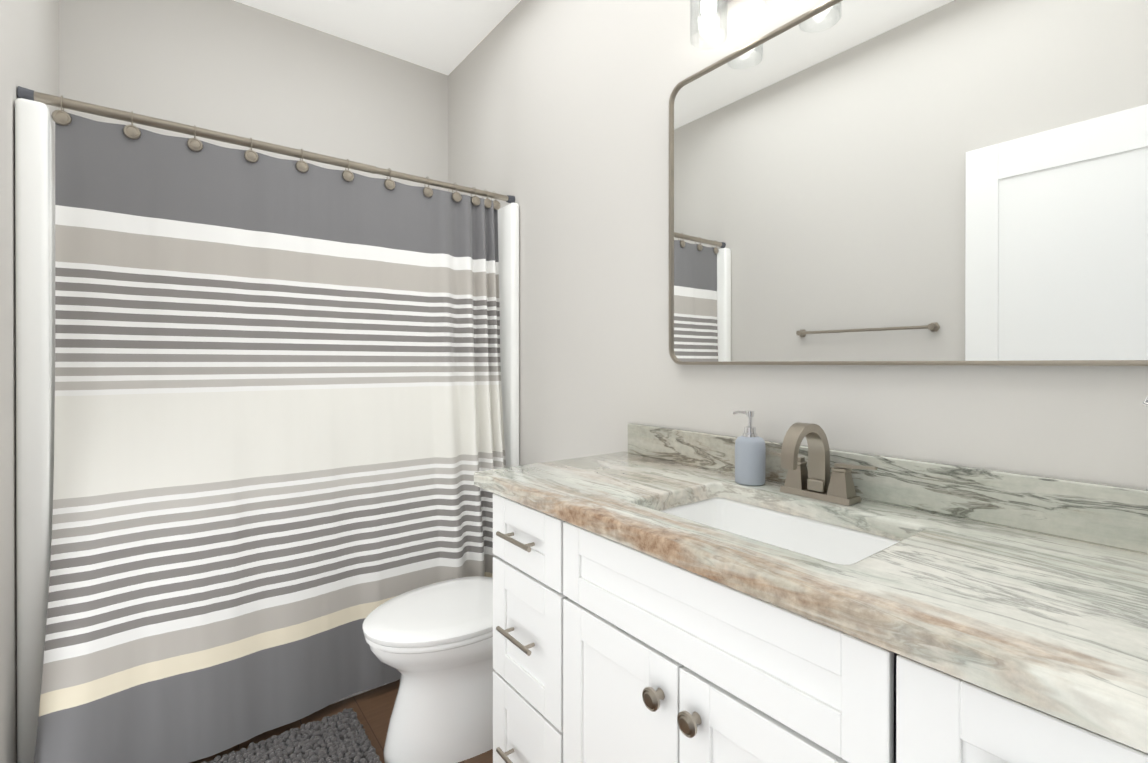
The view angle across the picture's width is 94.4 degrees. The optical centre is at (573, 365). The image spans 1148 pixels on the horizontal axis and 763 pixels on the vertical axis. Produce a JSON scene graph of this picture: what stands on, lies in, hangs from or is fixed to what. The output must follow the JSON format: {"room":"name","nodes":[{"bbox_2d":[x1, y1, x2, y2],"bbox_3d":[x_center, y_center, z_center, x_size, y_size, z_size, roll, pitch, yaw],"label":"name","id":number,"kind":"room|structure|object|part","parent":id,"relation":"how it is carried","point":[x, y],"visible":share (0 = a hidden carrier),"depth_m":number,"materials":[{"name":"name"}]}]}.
{"room":"bathroom","nodes":[
{"label":"bathroom","id":0,"kind":"room"},
{"bbox_2d":[0,0,58,762],"bbox_3d":[-1.142,-0.204,0.869,0.100,2.840,3.060,0,0,-37],"label":"wall","id":1,"kind":"structure","parent":0,"point":[29,44],"depth_m":1.40,"materials":[{"name":"grey paint"}]},
{"bbox_2d":[59,0,447,190],"bbox_3d":[-1.370,-0.209,2.556,1.585,2.840,0.100,0,0,-37],"label":"wall","id":2,"kind":"structure","parent":0,"point":[232,67],"depth_m":2.42,"materials":[{"name":"grey paint"}]},
{"bbox_2d":[190,679,492,762],"bbox_3d":[-0.472,1.244,1.384,1.785,0.060,3.060,0,0,-37],"label":"floor","id":3,"kind":"structure","parent":0,"point":[372,708],"depth_m":1.82,"materials":[{"name":"wood"}]},
{"bbox_2d":[15,98,518,762],"bbox_3d":[-1.101,0.244,2.206,1.579,1.935,0.780,0,0,-37],"label":"tub surround","id":4,"kind":"object","parent":3,"relation":"on","point":[35,272],"visible":0.19,"depth_m":1.45,"materials":[{"name":"white plastic"}]},
{"bbox_2d":[202,708,380,762],"bbox_3d":[-0.919,1.197,1.427,0.757,0.032,0.512,0,0,-37],"label":"bath mat","id":5,"kind":"object","parent":3,"relation":"on","point":[340,737],"visible":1,"depth_m":1.66,"materials":[{"name":"grey fabric"}]},
{"bbox_2d":[363,576,494,762],"bbox_3d":[-0.316,0.849,1.823,0.780,0.728,0.416,0,0,-37],"label":"toilet","id":6,"kind":"object","parent":3,"relation":"on","point":[432,644],"visible":0.54,"depth_m":1.63,"materials":[{"name":"white ceramic"}]},
{"bbox_2d":[478,482,1147,762],"bbox_3d":[0.384,0.777,1.079,0.586,0.877,1.331,0,0,-37],"label":"bathroom vanity","id":7,"kind":"object","parent":3,"relation":"on","point":[665,595],"depth_m":0.88,"materials":[{"name":"white paint"}]},
{"bbox_2d":[474,452,1147,737],"bbox_3d":[0.370,0.318,1.108,0.572,0.038,1.396,0,0,-37],"label":"countertop","id":8,"kind":"structure","parent":7,"relation":"on","point":[1062,621],"depth_m":0.76,"materials":[{"name":"grey stone"}]},
{"bbox_2d":[733,411,765,485],"bbox_3d":[0.441,0.207,1.346,0.074,0.182,0.086,0,0,-37],"label":"soap dispenser","id":9,"kind":"object","parent":8,"relation":"on","point":[750,453],"visible":1,"depth_m":1.31,"materials":[{"name":"grey"}]},
{"bbox_2d":[658,490,901,561],"bbox_3d":[0.388,0.412,1.078,0.360,0.172,0.520,0,0,-37],"label":"sink","id":10,"kind":"object","parent":8,"relation":"in","point":[822,534],"depth_m":1.21,"materials":[{"name":"white ceramic"}]},
{"bbox_2d":[766,422,881,505],"bbox_3d":[0.515,0.213,1.175,0.160,0.171,0.247,0,0,-37],"label":"faucet","id":11,"kind":"object","parent":8,"relation":"on","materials":[{"name":"silver metal"}]},
{"bbox_2d":[234,0,520,74],"bbox_3d":[-0.472,-1.655,1.375,1.785,0.060,3.060,0,0,-37],"label":"ceiling","id":12,"kind":"structure","parent":0,"point":[446,37],"depth_m":2.53,"materials":[{"name":"white paint"}]},
{"bbox_2d":[448,0,1147,489],"bbox_3d":[0.198,-0.207,1.891,0.100,2.840,3.060,0,0,-37],"label":"wall","id":13,"kind":"structure","parent":0,"point":[558,118],"depth_m":1.79,"materials":[{"name":"grey paint"}]},
{"bbox_2d":[17,86,514,762],"bbox_3d":[-0.853,0.202,1.881,1.579,1.946,0.220,0,0,-37],"label":"shower curtain","id":14,"kind":"object","parent":13,"relation":"attached to","point":[279,432],"visible":0.96,"depth_m":1.74,"materials":[{"name":"grey"}]},
{"bbox_3d":[-0.904,-0.728,1.944,1.579,0.088,0.052,0,0,-37],"label":"shower curtain rod","id":15,"kind":"part","parent":14,"relation":"part of","materials":[{"name":"silver metal"}]},
{"bbox_2d":[690,0,794,49],"bbox_3d":[0.581,-0.972,1.174,0.151,0.202,0.860,0,0,-37],"label":"sconce","id":16,"kind":"object","parent":13,"relation":"attached to","point":[708,9],"visible":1,"depth_m":1.41,"materials":[{"name":"white glass"}]},
{"bbox_2d":[626,423,1147,553],"bbox_3d":[0.600,0.249,1.261,0.020,0.100,1.361,0,0,-37],"label":"backsplash","id":17,"kind":"structure","parent":13,"relation":"attached to","point":[1107,515],"depth_m":1.02,"materials":[{"name":"grey stone"}]},
{"bbox_2d":[669,0,1147,365],"bbox_3d":[0.641,-0.425,1.197,0.030,0.850,1.120,0,0,-37],"label":"mirror","id":18,"kind":"object","parent":13,"relation":"attached to","point":[908,182],"visible":1,"depth_m":1.10,"materials":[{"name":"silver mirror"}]},
{"bbox_3d":[0.426,-0.202,0.203,1.585,2.840,0.100,0,0,-37],"label":"wall","id":19,"kind":"structure","parent":0,"visible":0},
{"bbox_2d":[1142,396,1147,406],"bbox_3d":[0.725,-0.172,0.574,0.328,0.480,0.123,0,0,-37],"label":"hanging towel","id":20,"kind":"object","parent":19,"relation":"hanging from","point":[1145,402],"visible":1,"depth_m":0.52,"materials":[{"name":"fabric"}]}
]}

